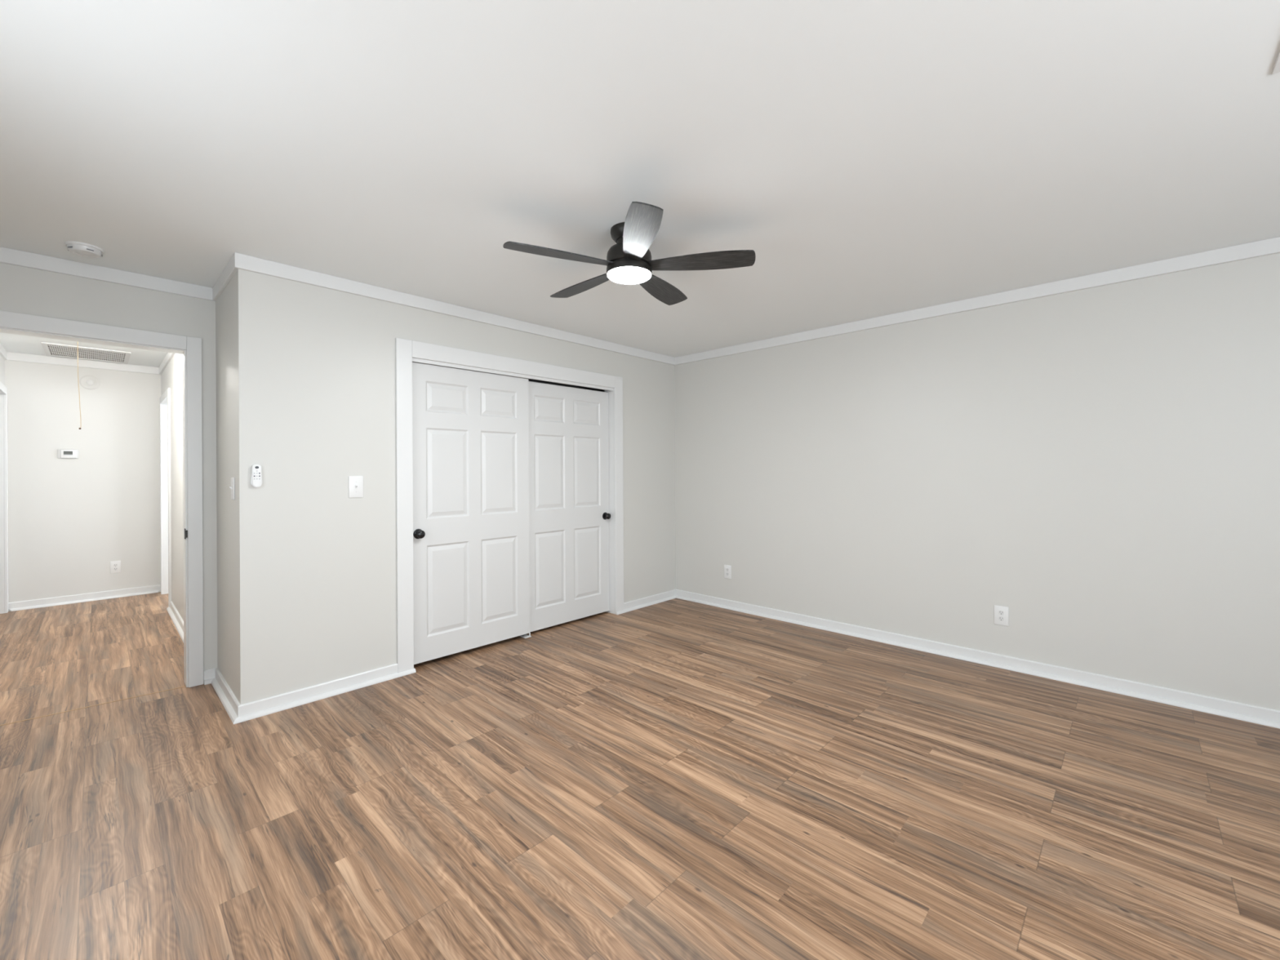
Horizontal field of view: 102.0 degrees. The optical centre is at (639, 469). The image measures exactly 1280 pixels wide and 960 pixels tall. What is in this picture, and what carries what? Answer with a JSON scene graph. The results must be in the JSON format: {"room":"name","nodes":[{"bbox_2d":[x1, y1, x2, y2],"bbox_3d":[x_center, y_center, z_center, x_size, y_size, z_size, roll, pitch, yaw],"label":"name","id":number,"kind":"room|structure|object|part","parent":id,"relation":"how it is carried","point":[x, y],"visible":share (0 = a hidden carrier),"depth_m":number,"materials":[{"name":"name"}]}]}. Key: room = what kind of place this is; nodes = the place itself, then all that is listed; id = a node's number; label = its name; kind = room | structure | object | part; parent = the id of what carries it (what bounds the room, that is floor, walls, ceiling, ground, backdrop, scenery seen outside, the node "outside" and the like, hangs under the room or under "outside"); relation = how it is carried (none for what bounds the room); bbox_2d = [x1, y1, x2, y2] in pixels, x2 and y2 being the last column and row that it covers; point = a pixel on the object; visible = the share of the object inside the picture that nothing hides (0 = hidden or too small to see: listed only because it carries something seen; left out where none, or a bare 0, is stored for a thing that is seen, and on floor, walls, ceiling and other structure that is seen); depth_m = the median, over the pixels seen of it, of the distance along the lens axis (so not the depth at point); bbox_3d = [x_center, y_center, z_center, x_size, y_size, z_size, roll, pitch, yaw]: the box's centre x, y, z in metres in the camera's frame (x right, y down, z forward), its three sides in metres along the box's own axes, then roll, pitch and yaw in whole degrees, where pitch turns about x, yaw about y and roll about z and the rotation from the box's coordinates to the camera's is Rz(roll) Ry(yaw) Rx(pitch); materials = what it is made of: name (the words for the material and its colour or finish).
{"room":"empty bedroom","nodes":[
{"label":"empty bedroom","id":0,"kind":"room"},
{"bbox_2d":[0,355,4,385],"bbox_3d":[-4.769,0.104,3.646,3.408,2.440,0.120,0,0,44],"label":"wall","id":1,"kind":"structure","parent":0,"point":[2,360],"depth_m":4.74,"materials":[{"name":"white paint"}]},
{"bbox_2d":[0,342,7,359],"bbox_3d":[-4.728,-1.077,3.695,3.408,0.076,0.016,0,0,44],"label":"trim","id":2,"kind":"structure","parent":1,"relation":"attached to","point":[3,353],"depth_m":4.69,"materials":[{"name":"white paint"}]},
{"bbox_2d":[0,381,8,613],"bbox_3d":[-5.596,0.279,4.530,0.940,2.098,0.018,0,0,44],"label":"trim","id":3,"kind":"structure","parent":1,"relation":"attached to","point":[3,388],"depth_m":4.81,"materials":[{"name":"white paint"}]},
{"bbox_2d":[4,360,160,602],"bbox_3d":[-5.004,0.105,5.955,0.120,2.440,6.678,0,0,44],"label":"wall","id":4,"kind":"structure","parent":0,"point":[68,519],"depth_m":5.21,"materials":[{"name":"white paint"}]},
{"bbox_2d":[57,448,79,458],"bbox_3d":[-5.676,-0.158,5.144,0.028,0.092,0.142,0,0,44],"label":"thermostat","id":5,"kind":"object","parent":4,"relation":"attached to","point":[61,453],"visible":1,"depth_m":5.14,"materials":[{"name":"white plastic"}]},
{"bbox_2d":[7,351,159,374],"bbox_3d":[-5.588,-1.073,5.250,0.016,0.076,1.080,0,0,44],"label":"trim","id":6,"kind":"structure","parent":4,"relation":"attached to","point":[11,356],"depth_m":5.21,"materials":[{"name":"white paint"}]},
{"bbox_2d":[8,584,160,611],"bbox_3d":[-5.569,1.288,5.244,0.035,0.079,1.080,0,0,44],"label":"baseboard","id":7,"kind":"structure","parent":4,"relation":"attached to","point":[50,602],"depth_m":5.20,"materials":[{"name":"white paint"}]},
{"bbox_2d":[79,375,100,389],"bbox_3d":[-5.580,-0.887,5.257,0.017,0.144,0.144,0,0,44],"label":"round cover plate","id":8,"kind":"object","parent":4,"relation":"attached to","point":[88,382],"visible":1,"depth_m":5.25,"materials":[{"name":"white paint"}]},
{"bbox_2d":[110,560,120,573],"bbox_3d":[-5.452,1.010,5.387,0.008,0.124,0.078,0,0,44],"label":"power outlet","id":9,"kind":"object","parent":4,"relation":"attached to","point":[115,566],"visible":1,"depth_m":5.38,"materials":[{"name":"white plastic"}]},
{"bbox_2d":[160,275,236,697],"bbox_3d":[-3.659,0.098,4.265,4.160,2.440,0.150,0,0,44],"label":"wall","id":10,"kind":"structure","parent":0,"point":[224,304],"depth_m":3.10,"materials":[{"name":"grey paint"}]},
{"bbox_2d":[0,310,203,687],"bbox_3d":[-3.057,0.256,2.865,0.146,2.118,0.969,0,0,44],"label":"door frame","id":11,"kind":"structure","parent":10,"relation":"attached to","point":[193,345],"depth_m":3.13,"materials":[{"name":"white paint"}]},
{"bbox_3d":[-2.744,0.387,3.131,0.062,0.063,0.012,0,0,44],"label":"strike plate","id":12,"kind":"part","parent":11,"relation":"part of","materials":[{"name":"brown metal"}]},
{"bbox_2d":[0,246,213,301],"bbox_3d":[-3.056,-1.086,2.793,0.016,0.076,1.200,0,0,44],"label":"crown molding","id":13,"kind":"structure","parent":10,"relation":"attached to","point":[7,255],"depth_m":2.86,"materials":[{"name":"white paint"}]},
{"bbox_2d":[160,387,171,607],"bbox_3d":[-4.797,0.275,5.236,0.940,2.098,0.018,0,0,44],"label":"trim","id":14,"kind":"structure","parent":10,"relation":"attached to","point":[166,395],"depth_m":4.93,"materials":[{"name":"white paint"}]},
{"bbox_2d":[159,352,174,374],"bbox_3d":[-3.994,-1.081,4.464,3.408,0.076,0.016,0,0,44],"label":"trim","id":15,"kind":"structure","parent":10,"relation":"attached to","point":[168,357],"depth_m":5.10,"materials":[{"name":"white paint"}]},
{"bbox_2d":[166,600,183,642],"bbox_3d":[-3.612,1.278,4.099,2.368,0.079,0.035,0,0,44],"label":"baseboard","id":16,"kind":"structure","parent":10,"relation":"attached to","point":[172,611],"depth_m":4.44,"materials":[{"name":"white paint"}]},
{"bbox_2d":[212,252,238,301],"bbox_3d":[-2.376,-1.090,2.962,0.768,0.076,0.016,0,0,44],"label":"trim","id":17,"kind":"structure","parent":10,"relation":"attached to","point":[230,269],"depth_m":2.92,"materials":[{"name":"white paint"}]},
{"bbox_2d":[211,667,240,724],"bbox_3d":[-2.363,1.272,2.949,0.787,0.079,0.035,0,0,44],"label":"baseboard","id":18,"kind":"structure","parent":10,"relation":"attached to","point":[227,697],"depth_m":2.91,"materials":[{"name":"white paint"}]},
{"bbox_2d":[229,477,235,499],"bbox_3d":[-2.227,0.102,2.824,0.076,0.120,0.018,0,0,44],"label":"light switch","id":19,"kind":"object","parent":10,"relation":"attached to","point":[233,479],"visible":1,"depth_m":2.81,"materials":[{"name":"white plastic"}]},
{"bbox_2d":[0,262,604,670],"bbox_3d":[-1.871,0.088,4.128,0.120,2.440,4.758,0,0,44],"label":"wall","id":20,"kind":"structure","parent":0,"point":[23,290],"depth_m":3.05,"materials":[{"name":"grey paint"}]},
{"bbox_2d":[203,667,216,684],"bbox_3d":[-2.646,1.273,3.197,0.035,0.079,0.067,0,0,44],"label":"baseboard","id":21,"kind":"structure","parent":20,"relation":"attached to","point":[209,675],"depth_m":3.19,"materials":[{"name":"white paint"}]},
{"bbox_3d":[-2.646,1.301,3.187,0.022,0.023,0.054,0,0,44],"label":"shoe molding","id":22,"kind":"part","parent":21,"relation":"part of","materials":[{"name":"white paint"}]},
{"bbox_2d":[234,268,675,704],"bbox_3d":[-0.913,0.083,4.043,0.120,2.440,3.558,0,0,44],"label":"wall","id":23,"kind":"structure","parent":0,"point":[315,372],"depth_m":3.04,"materials":[{"name":"grey paint"}]},
{"bbox_2d":[250,464,262,487],"bbox_3d":[-2.040,0.032,2.756,0.026,0.122,0.050,0,0,44],"label":"remote control","id":24,"kind":"object","parent":23,"relation":"attached to","point":[255,476],"visible":1,"depth_m":2.75,"materials":[{"name":"white plastic"}]},
{"bbox_2d":[233,663,415,724],"bbox_3d":[-1.780,1.268,3.015,0.035,0.079,0.935,0,0,44],"label":"baseboard","id":25,"kind":"structure","parent":23,"relation":"attached to","point":[257,708],"depth_m":2.94,"materials":[{"name":"white paint"}]},
{"bbox_2d":[348,475,363,497],"bbox_3d":[-1.704,0.102,3.113,0.018,0.130,0.080,0,0,44],"label":"light switch","id":26,"kind":"object","parent":23,"relation":"attached to","point":[355,482],"visible":1,"depth_m":3.11,"materials":[{"name":"white plastic"}]},
{"bbox_2d":[235,252,675,364],"bbox_3d":[-0.876,-1.098,3.989,0.016,0.076,3.575,0,0,44],"label":"trim","id":27,"kind":"structure","parent":23,"relation":"attached to","point":[244,262],"depth_m":3.39,"materials":[{"name":"white paint"}]},
{"bbox_2d":[412,362,529,664],"bbox_3d":[-1.172,0.284,3.703,0.089,1.980,0.915,0,0,44],"label":"door","id":28,"kind":"structure","parent":23,"relation":"in","point":[470,428],"depth_m":3.68,"materials":[{"name":"white paint"}]},
{"bbox_3d":[-1.434,0.422,3.390,0.037,0.055,0.055,0,0,44],"label":"knob","id":29,"kind":"part","parent":28,"relation":"part of","materials":[{"name":"black metal"}]},
{"bbox_2d":[395,337,623,672],"bbox_3d":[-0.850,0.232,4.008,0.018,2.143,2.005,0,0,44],"label":"trim","id":30,"kind":"structure","parent":23,"relation":"attached to","point":[405,349],"depth_m":3.35,"materials":[{"name":"white paint"}]},
{"bbox_2d":[528,381,610,631],"bbox_3d":[-0.587,0.290,4.371,0.089,1.980,0.912,0,0,44],"label":"door","id":31,"kind":"structure","parent":23,"relation":"in","point":[569,515],"depth_m":4.37,"materials":[{"name":"white paint"}]},
{"bbox_3d":[-0.287,0.416,4.647,0.037,0.055,0.055,0,0,44],"label":"knob","id":32,"kind":"part","parent":31,"relation":"part of","materials":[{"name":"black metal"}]},
{"bbox_2d":[615,589,675,614],"bbox_3d":[0.081,1.259,4.966,0.035,0.079,0.858,0,0,44],"label":"baseboard","id":33,"kind":"structure","parent":23,"relation":"attached to","point":[630,606],"depth_m":4.96,"materials":[{"name":"white paint"}]},
{"bbox_2d":[0,591,1279,959],"bbox_3d":[-1.379,1.356,2.504,10.120,0.100,6.678,0,0,44],"label":"floor","id":34,"kind":"structure","parent":0,"point":[675,779],"depth_m":2.00,"materials":[{"name":"laminate"}]},
{"bbox_2d":[0,685,186,725],"bbox_3d":[-3.059,1.314,2.871,0.818,0.002,0.005,0,0,-41],"label":"threshold strip","id":35,"kind":"object","parent":34,"relation":"on","point":[185,686],"visible":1,"depth_m":2.87,"materials":[{"name":"brown"}]},
{"bbox_2d":[520,632,531,638],"bbox_3d":[-0.896,1.287,4.055,0.078,0.032,0.060,0,0,44],"label":"floor guide","id":36,"kind":"object","parent":34,"relation":"on","point":[525,636],"visible":0.88,"depth_m":4.04,"materials":[{"name":"white plastic"}]},
{"bbox_2d":[0,0,1279,367],"bbox_3d":[-1.393,-1.194,2.504,10.120,0.120,6.678,0,0,44],"label":"ceiling","id":37,"kind":"structure","parent":0,"point":[873,158],"depth_m":1.82,"materials":[{"name":"white paint"}]},
{"bbox_2d":[77,342,80,429],"bbox_3d":[-3.669,-0.693,3.389,0.011,0.857,0.017,0,0,44],"label":"pull cord","id":38,"kind":"object","parent":37,"relation":"hanging from","point":[77,342],"visible":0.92,"depth_m":3.39,"materials":[{"name":"beige fabric"}]},
{"bbox_2d":[64,240,104,257],"bbox_3d":[-2.808,-1.108,2.621,0.136,0.038,0.136,0,0,44],"label":"smoke detector","id":39,"kind":"object","parent":37,"relation":"attached to","point":[82,249],"visible":1,"depth_m":2.59,"materials":[{"name":"white plastic"}]},
{"bbox_2d":[40,342,130,364],"bbox_3d":[-5.289,-1.109,4.967,0.730,0.008,0.560,0,0,44],"label":"ceiling vent","id":40,"kind":"object","parent":37,"relation":"in","point":[51,349],"visible":1,"depth_m":4.95,"materials":[{"name":"white metal"}]},
{"bbox_2d":[502,201,755,305],"bbox_3d":[-0.075,-1.028,2.502,1.100,0.226,1.136,0,0,44],"label":"ceiling fan","id":41,"kind":"object","parent":37,"relation":"hanging from","point":[628,261],"visible":1,"depth_m":2.39,"materials":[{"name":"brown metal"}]},
{"bbox_3d":[-0.360,-0.965,2.321,0.490,0.006,0.137,0,11,-26],"label":"blade","id":42,"kind":"part","parent":41,"relation":"part of","materials":[{"name":"grey wood"}]},
{"bbox_3d":[-0.290,-0.965,2.718,0.137,0.006,0.490,-15,10,-43],"label":"blade","id":43,"kind":"part","parent":41,"relation":"part of","materials":[{"name":"grey wood"}]},
{"bbox_2d":[607,266,651,284],"bbox_3d":[-0.051,-0.924,2.471,0.208,0.018,0.208,0,0,44],"label":"diffuser","id":44,"kind":"object","parent":41,"relation":"attached to","point":[624,275],"depth_m":2.44,"materials":[{"name":"white glass"}]},
{"bbox_3d":[-0.004,-0.967,2.131,0.137,0.006,0.490,10,-1,-8],"label":"blade","id":45,"kind":"part","parent":41,"relation":"part of","materials":[{"name":"grey wood"}]},
{"bbox_3d":[0.110,-0.967,2.774,0.137,0.006,0.490,-12,-6,28],"label":"blade","id":46,"kind":"part","parent":41,"relation":"part of","materials":[{"name":"black wood"}]},
{"bbox_3d":[0.286,-0.968,2.412,0.490,0.006,0.137,0,-11,10],"label":"blade","id":47,"kind":"part","parent":41,"relation":"part of","materials":[{"name":"grey wood"}]},
{"bbox_2d":[1271,50,1279,74],"bbox_3d":[1.766,-1.147,1.321,0.155,0.008,0.355,0,0,44],"label":"ceiling vent","id":48,"kind":"object","parent":37,"relation":"in","point":[1276,69],"visible":1,"depth_m":1.47,"materials":[{"name":"white paint"}]},
{"bbox_2d":[674,253,1279,710],"bbox_3d":[2.110,0.067,3.700,6.472,2.440,0.120,0,0,44],"label":"wall","id":49,"kind":"structure","parent":0,"point":[1099,466],"depth_m":3.28,"materials":[{"name":"grey paint"}]},
{"bbox_2d":[724,564,731,578],"bbox_3d":[0.820,0.954,4.847,0.078,0.124,0.008,0,0,44],"label":"power outlet","id":50,"kind":"object","parent":49,"relation":"attached to","point":[727,569],"visible":1,"depth_m":4.84,"materials":[{"name":"white plastic"}]},
{"bbox_2d":[674,236,1279,365],"bbox_3d":[2.372,-1.115,3.350,5.600,0.076,0.016,0,0,44],"label":"trim","id":51,"kind":"structure","parent":49,"relation":"attached to","point":[1271,246],"depth_m":3.27,"materials":[{"name":"white paint"}]},
{"bbox_2d":[675,589,1279,728],"bbox_3d":[2.378,1.246,3.343,5.600,0.079,0.035,0,0,44],"label":"baseboard","id":52,"kind":"structure","parent":49,"relation":"attached to","point":[1220,707],"depth_m":3.27,"materials":[{"name":"white paint"}]},
{"bbox_2d":[994,604,1008,626],"bbox_3d":[2.357,0.951,3.380,0.078,0.124,0.008,0,0,44],"label":"power outlet","id":53,"kind":"object","parent":49,"relation":"attached to","point":[1001,613],"visible":1,"depth_m":3.38,"materials":[{"name":"white plastic"}]},
{"bbox_2d":[998,616,1004,621],"bbox_3d":[2.356,0.971,3.378,0.029,0.029,0.002,0,0,44],"label":"socket","id":54,"kind":"object","parent":53,"relation":"attached to","point":[1000,618],"depth_m":3.38,"materials":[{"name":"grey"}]},
{"bbox_2d":[998,610,1004,614],"bbox_3d":[2.355,0.931,3.378,0.029,0.029,0.002,0,0,44],"label":"socket","id":55,"kind":"object","parent":53,"relation":"attached to","point":[1000,612],"depth_m":3.38,"materials":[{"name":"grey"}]}
]}

